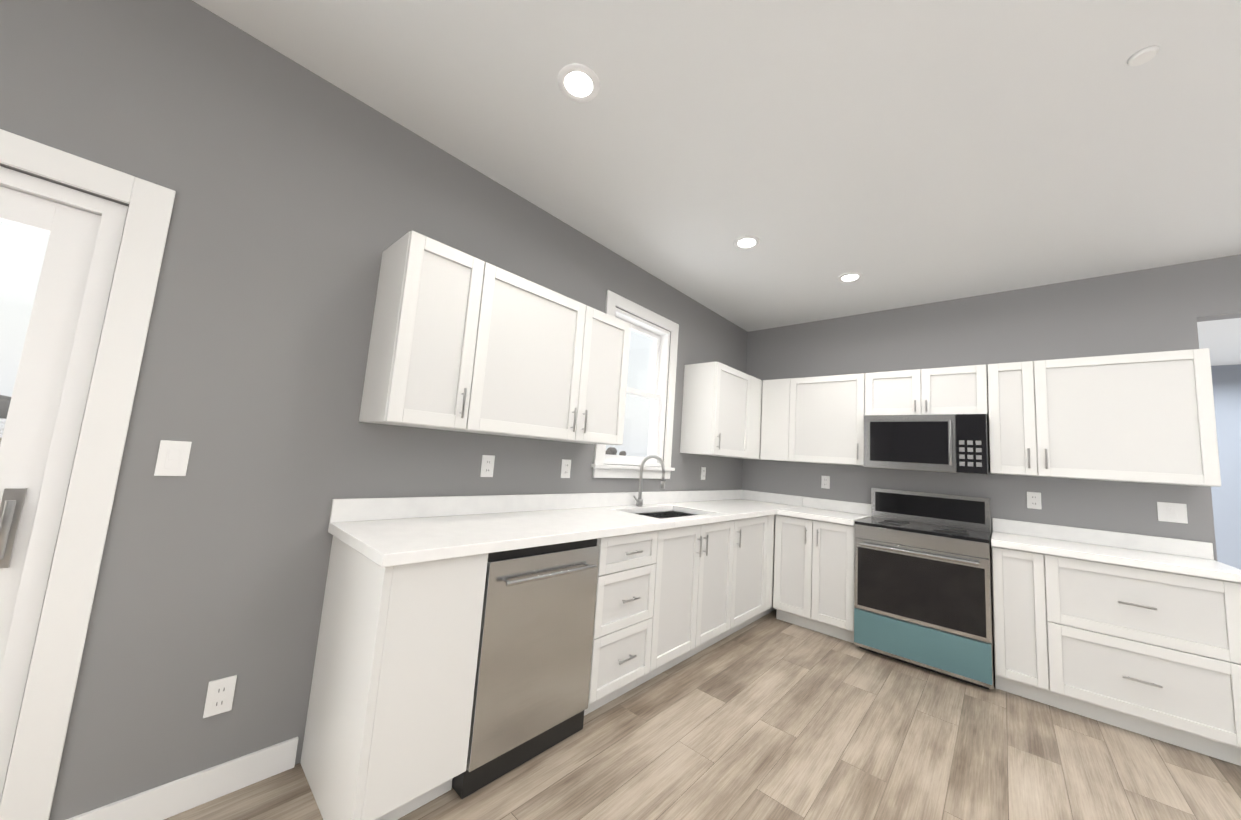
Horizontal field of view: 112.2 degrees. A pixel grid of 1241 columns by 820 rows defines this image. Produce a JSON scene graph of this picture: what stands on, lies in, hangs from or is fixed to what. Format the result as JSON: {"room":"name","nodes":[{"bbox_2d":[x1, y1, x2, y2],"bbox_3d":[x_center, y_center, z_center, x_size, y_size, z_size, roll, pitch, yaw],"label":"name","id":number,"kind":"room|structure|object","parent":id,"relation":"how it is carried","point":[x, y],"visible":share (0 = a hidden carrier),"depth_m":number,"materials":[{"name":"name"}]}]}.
{"room":"kitchen","nodes":[
{"label":"kitchen","id":0,"kind":"room"},
{"bbox_2d":[0,0,747,819],"bbox_3d":[-0.568,0.142,2.523,0.150,2.740,12.850,-2,-9,42],"label":"wall","id":1,"kind":"structure","parent":0,"point":[304,200],"depth_m":1.53,"materials":[{"name":"grey paint"}]},
{"bbox_2d":[0,166,127,803],"bbox_3d":[-2.505,0.158,0.377,0.144,1.955,2.434,-2,-9,42],"label":"patio door","id":2,"kind":"structure","parent":1,"relation":"in","point":[43,424],"depth_m":1.22,"materials":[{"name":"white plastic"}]},
{"bbox_2d":[0,129,175,819],"bbox_3d":[-2.449,0.111,0.333,0.017,2.049,2.620,-2,-9,42],"label":"door frame","id":3,"kind":"structure","parent":1,"relation":"attached to","point":[37,750],"depth_m":1.25,"materials":[{"name":"white wood"}]},
{"bbox_2d":[154,440,191,475],"bbox_3d":[-1.490,0.161,1.388,0.011,0.116,0.072,-2,-9,42],"label":"light switch","id":4,"kind":"object","parent":1,"relation":"attached to","point":[172,458],"visible":1,"depth_m":1.39,"materials":[{"name":"white plastic"}]},
{"bbox_2d":[66,736,297,819],"bbox_3d":[-1.447,1.282,1.396,0.013,0.104,0.580,-2,-9,42],"label":"baseboard","id":5,"kind":"structure","parent":1,"relation":"attached to","point":[171,799],"depth_m":1.40,"materials":[{"name":"white wood"}]},
{"bbox_2d":[203,675,236,717],"bbox_3d":[-1.402,1.003,1.459,0.008,0.116,0.072,-2,-9,42],"label":"electrical outlet","id":6,"kind":"object","parent":1,"relation":"attached to","point":[219,696],"visible":1,"depth_m":1.46,"materials":[{"name":"white plastic"}]},
{"bbox_2d":[359,231,502,433],"bbox_3d":[-0.851,-0.310,1.867,0.327,0.770,0.382,-2,-9,42],"label":"upper cabinet","id":7,"kind":"object","parent":1,"relation":"attached to","point":[460,341],"depth_m":1.75,"materials":[{"name":"white wood"}]},
{"bbox_2d":[480,455,494,476],"bbox_3d":[-0.713,0.301,2.239,0.008,0.116,0.072,-2,-9,42],"label":"electrical outlet","id":8,"kind":"object","parent":1,"relation":"attached to","point":[487,466],"visible":1,"depth_m":2.23,"materials":[{"name":"white plastic"}]},
{"bbox_2d":[483,270,598,442],"bbox_3d":[-0.551,-0.252,2.195,0.327,0.770,0.745,-2,-9,42],"label":"upper cabinet","id":9,"kind":"object","parent":1,"relation":"attached to","point":[543,349],"depth_m":2.12,"materials":[{"name":"white wood"}]},
{"bbox_2d":[561,459,570,477],"bbox_3d":[-0.345,0.373,2.641,0.008,0.116,0.072,-2,-9,42],"label":"electrical outlet","id":10,"kind":"object","parent":1,"relation":"attached to","point":[565,468],"visible":1,"depth_m":2.64,"materials":[{"name":"white plastic"}]},
{"bbox_2d":[584,311,630,444],"bbox_3d":[-0.229,-0.189,2.547,0.327,0.770,0.448,-2,-9,42],"label":"upper cabinet","id":11,"kind":"object","parent":1,"relation":"attached to","point":[605,424],"depth_m":2.49,"materials":[{"name":"white wood"}]},
{"bbox_2d":[591,290,678,478],"bbox_3d":[0.112,-0.139,3.242,0.191,1.318,0.920,-2,-9,42],"label":"kitchen window","id":12,"kind":"structure","parent":1,"relation":"in","point":[657,396],"depth_m":3.41,"materials":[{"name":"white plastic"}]},
{"bbox_2d":[701,467,705,479],"bbox_3d":[0.767,0.587,3.854,0.008,0.116,0.072,-2,-9,42],"label":"electrical outlet","id":13,"kind":"object","parent":1,"relation":"attached to","point":[703,472],"visible":1,"depth_m":3.85,"materials":[{"name":"white plastic"}]},
{"bbox_2d":[680,362,762,459],"bbox_3d":[1.071,0.059,3.941,0.361,0.770,1.197,-2,-9,42],"label":"upper cabinet","id":14,"kind":"object","parent":1,"relation":"attached to","point":[722,410],"visible":1,"depth_m":3.57,"materials":[{"name":"white wood"}]},
{"bbox_2d":[164,609,1240,819],"bbox_3d":[2.159,1.463,-0.209,7.800,0.100,12.850,-2,-9,42],"label":"floor","id":15,"kind":"structure","parent":0,"point":[769,716],"depth_m":1.88,"materials":[{"name":"brown wood"}]},
{"bbox_2d":[300,536,487,819],"bbox_3d":[-0.872,0.956,1.602,0.598,0.876,0.365,-2,-9,42],"label":"base cabinet","id":16,"kind":"object","parent":15,"relation":"on","point":[388,725],"depth_m":1.40,"materials":[{"name":"white wood"}]},
{"bbox_2d":[328,490,802,567],"bbox_3d":[0.277,0.665,2.851,0.627,0.135,3.697,-2,-9,42],"label":"countertop","id":17,"kind":"structure","parent":16,"relation":"on","point":[388,532],"depth_m":2.01,"materials":[{"name":"stone"}]},
{"bbox_2d":[633,455,664,506],"bbox_3d":[0.199,0.509,2.987,0.241,0.380,0.119,-2,-9,42],"label":"faucet","id":18,"kind":"object","parent":17,"relation":"on","point":[639,501],"visible":1,"depth_m":3.04,"materials":[{"name":"silver metal"}]},
{"bbox_2d":[639,511,693,518],"bbox_3d":[0.316,0.845,2.868,0.394,0.208,0.694,-2,-9,42],"label":"sink basin","id":19,"kind":"object","parent":17,"relation":"in","point":[666,514],"visible":0.08,"depth_m":3.16,"materials":[{"name":"grey metal"}]},
{"bbox_2d":[452,539,599,798],"bbox_3d":[-0.528,1.020,1.936,0.639,0.874,0.595,-2,-9,42],"label":"dishwasher","id":20,"kind":"object","parent":15,"relation":"on","point":[532,686],"visible":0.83,"depth_m":1.71,"materials":[{"name":"silver metal"}]},
{"bbox_2d":[584,529,667,715],"bbox_3d":[-0.172,1.091,2.366,0.598,0.876,0.519,-2,-9,42],"label":"base cabinet","id":21,"kind":"object","parent":15,"relation":"on","point":[629,619],"depth_m":2.16,"materials":[{"name":"white wood"}]},
{"bbox_2d":[660,510,771,645],"bbox_3d":[0.757,1.271,3.380,0.598,0.876,0.646,-2,-9,42],"label":"base cabinet","id":22,"kind":"object","parent":15,"relation":"on","point":[716,574],"depth_m":2.85,"materials":[{"name":"white wood"}]},
{"bbox_2d":[768,514,775,613],"bbox_3d":[1.002,1.318,3.647,0.598,0.876,0.195,-2,-9,42],"label":"base cabinet","id":23,"kind":"object","parent":15,"relation":"on","point":[771,533],"depth_m":3.50,"materials":[{"name":"white wood"}]},
{"bbox_2d":[773,514,854,642],"bbox_3d":[1.706,1.353,3.517,0.611,0.877,0.631,-2,-9,42],"label":"base cabinet","id":24,"kind":"object","parent":15,"relation":"on","point":[814,570],"visible":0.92,"depth_m":3.30,"materials":[{"name":"white wood"}]},
{"bbox_2d":[777,497,870,525],"bbox_3d":[1.754,0.850,3.565,0.582,0.135,0.627,-2,-9,42],"label":"countertop","id":25,"kind":"structure","parent":24,"relation":"on","point":[839,512],"depth_m":3.62,"materials":[{"name":"stone"}]},
{"bbox_2d":[854,488,994,689],"bbox_3d":[2.194,1.192,3.031,0.756,1.160,0.676,-2,-9,42],"label":"range oven","id":26,"kind":"object","parent":15,"relation":"on","point":[923,593],"visible":1,"depth_m":2.84,"materials":[{"name":"silver metal"}]},
{"bbox_2d":[991,546,1240,765],"bbox_3d":[2.849,1.319,2.476,0.939,0.877,0.631,-2,-9,42],"label":"base cabinet","id":27,"kind":"object","parent":15,"relation":"on","point":[1154,654],"visible":1,"depth_m":2.24,"materials":[{"name":"white wood"}]},
{"bbox_2d":[991,518,1240,582],"bbox_3d":[2.894,0.815,2.527,0.959,0.135,0.627,-2,-9,42],"label":"countertop","id":28,"kind":"structure","parent":27,"relation":"on","point":[1186,557],"depth_m":2.52,"materials":[{"name":"stone"}]},
{"bbox_2d":[192,0,1240,365],"bbox_3d":[2.360,-1.352,0.105,7.800,0.100,12.850,-2,-9,42],"label":"ceiling","id":29,"kind":"structure","parent":0,"point":[906,152],"depth_m":1.80,"materials":[{"name":"white paint"}]},
{"bbox_2d":[557,64,599,102],"bbox_3d":[-0.167,-1.302,1.666,0.170,0.010,0.170,-2,-9,42],"label":"recessed light","id":30,"kind":"object","parent":29,"relation":"in","point":[579,83],"visible":1,"depth_m":1.66,"materials":[{"name":"white"}]},
{"bbox_2d":[734,235,759,249],"bbox_3d":[0.838,-1.108,2.763,0.170,0.010,0.170,-2,-9,42],"label":"recessed light","id":31,"kind":"object","parent":29,"relation":"in","point":[746,242],"visible":0.98,"depth_m":2.76,"materials":[{"name":"white"}]},
{"bbox_2d":[837,272,862,282],"bbox_3d":[1.736,-1.000,3.152,0.170,0.010,0.170,-2,-9,42],"label":"recessed light","id":32,"kind":"object","parent":29,"relation":"in","point":[849,277],"visible":0.94,"depth_m":3.14,"materials":[{"name":"white"}]},
{"bbox_2d":[1127,46,1158,65],"bbox_3d":[1.766,-1.192,1.408,0.070,0.012,0.070,-2,-9,42],"label":"detector","id":33,"kind":"object","parent":29,"relation":"attached to","point":[1143,56],"visible":0.96,"depth_m":1.40,"materials":[{"name":"white plastic"}]},
{"bbox_2d":[742,254,1240,560],"bbox_3d":[4.125,0.416,1.984,7.500,2.740,0.120,-2,-9,42],"label":"wall","id":34,"kind":"structure","parent":0,"point":[1163,308],"depth_m":3.06,"materials":[{"name":"grey paint"}]},
{"bbox_2d":[760,373,864,465],"bbox_3d":[1.788,0.100,3.849,0.879,0.770,0.361,-2,-9,42],"label":"upper cabinet","id":35,"kind":"object","parent":34,"relation":"attached to","point":[819,419],"visible":0.94,"depth_m":3.71,"materials":[{"name":"white wood"}]},
{"bbox_2d":[821,476,829,488],"bbox_3d":[1.909,0.672,3.880,0.072,0.116,0.008,-2,-9,42],"label":"outlet","id":36,"kind":"object","parent":34,"relation":"attached to","point":[825,481],"visible":1,"depth_m":3.88,"materials":[{"name":"white plastic"}]},
{"bbox_2d":[865,364,988,418],"bbox_3d":[2.413,-0.122,3.315,0.764,0.361,0.361,-2,-9,42],"label":"upper cabinet","id":37,"kind":"object","parent":34,"relation":"attached to","point":[950,390],"visible":0.94,"depth_m":3.18,"materials":[{"name":"white wood"}]},
{"bbox_2d":[863,414,988,475],"bbox_3d":[2.354,0.263,3.239,0.752,0.420,0.450,-2,-9,42],"label":"microwave","id":38,"kind":"object","parent":37,"relation":"attached to","point":[950,443],"visible":1,"depth_m":3.07,"materials":[{"name":"silver metal"}]},
{"bbox_2d":[1027,492,1041,508],"bbox_3d":[2.929,0.640,2.951,0.072,0.116,0.008,-2,-9,42],"label":"outlet","id":39,"kind":"object","parent":34,"relation":"attached to","point":[1033,500],"visible":1,"depth_m":2.95,"materials":[{"name":"white plastic"}]},
{"bbox_2d":[987,348,1220,486],"bbox_3d":[3.030,0.062,2.717,0.939,0.770,0.361,-2,-9,42],"label":"upper cabinet","id":40,"kind":"object","parent":34,"relation":"attached to","point":[1144,417],"visible":1,"depth_m":2.56,"materials":[{"name":"white wood"}]},
{"bbox_2d":[1157,502,1187,523],"bbox_3d":[3.372,0.627,2.546,0.110,0.116,0.011,-2,-9,42],"label":"light switch","id":41,"kind":"object","parent":34,"relation":"attached to","point":[1173,512],"visible":1,"depth_m":2.54,"materials":[{"name":"white plastic"}]},
{"bbox_2d":[1211,364,1240,569],"bbox_3d":[6.513,0.877,4.591,7.500,2.740,0.150,-2,-9,42],"label":"wall","id":42,"kind":"structure","parent":0,"point":[1226,494],"depth_m":4.50,"materials":[{"name":"grey paint"}]},
{"label":"outside","id":43,"kind":"structure","parent":0,"visible":0},
{"bbox_2d":[0,418,5,443],"bbox_3d":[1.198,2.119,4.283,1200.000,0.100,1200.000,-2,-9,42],"label":"ground","id":44,"kind":"structure","parent":43,"point":[2,421],"depth_m":45.31,"materials":[{"name":"white plant"}]},
{"bbox_2d":[0,395,625,455],"bbox_3d":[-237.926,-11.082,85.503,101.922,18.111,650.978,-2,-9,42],"label":"tree","id":45,"kind":"object","parent":44,"relation":"on","point":[609,450],"depth_m":107.59,"materials":[{"name":"grey"}]}
]}

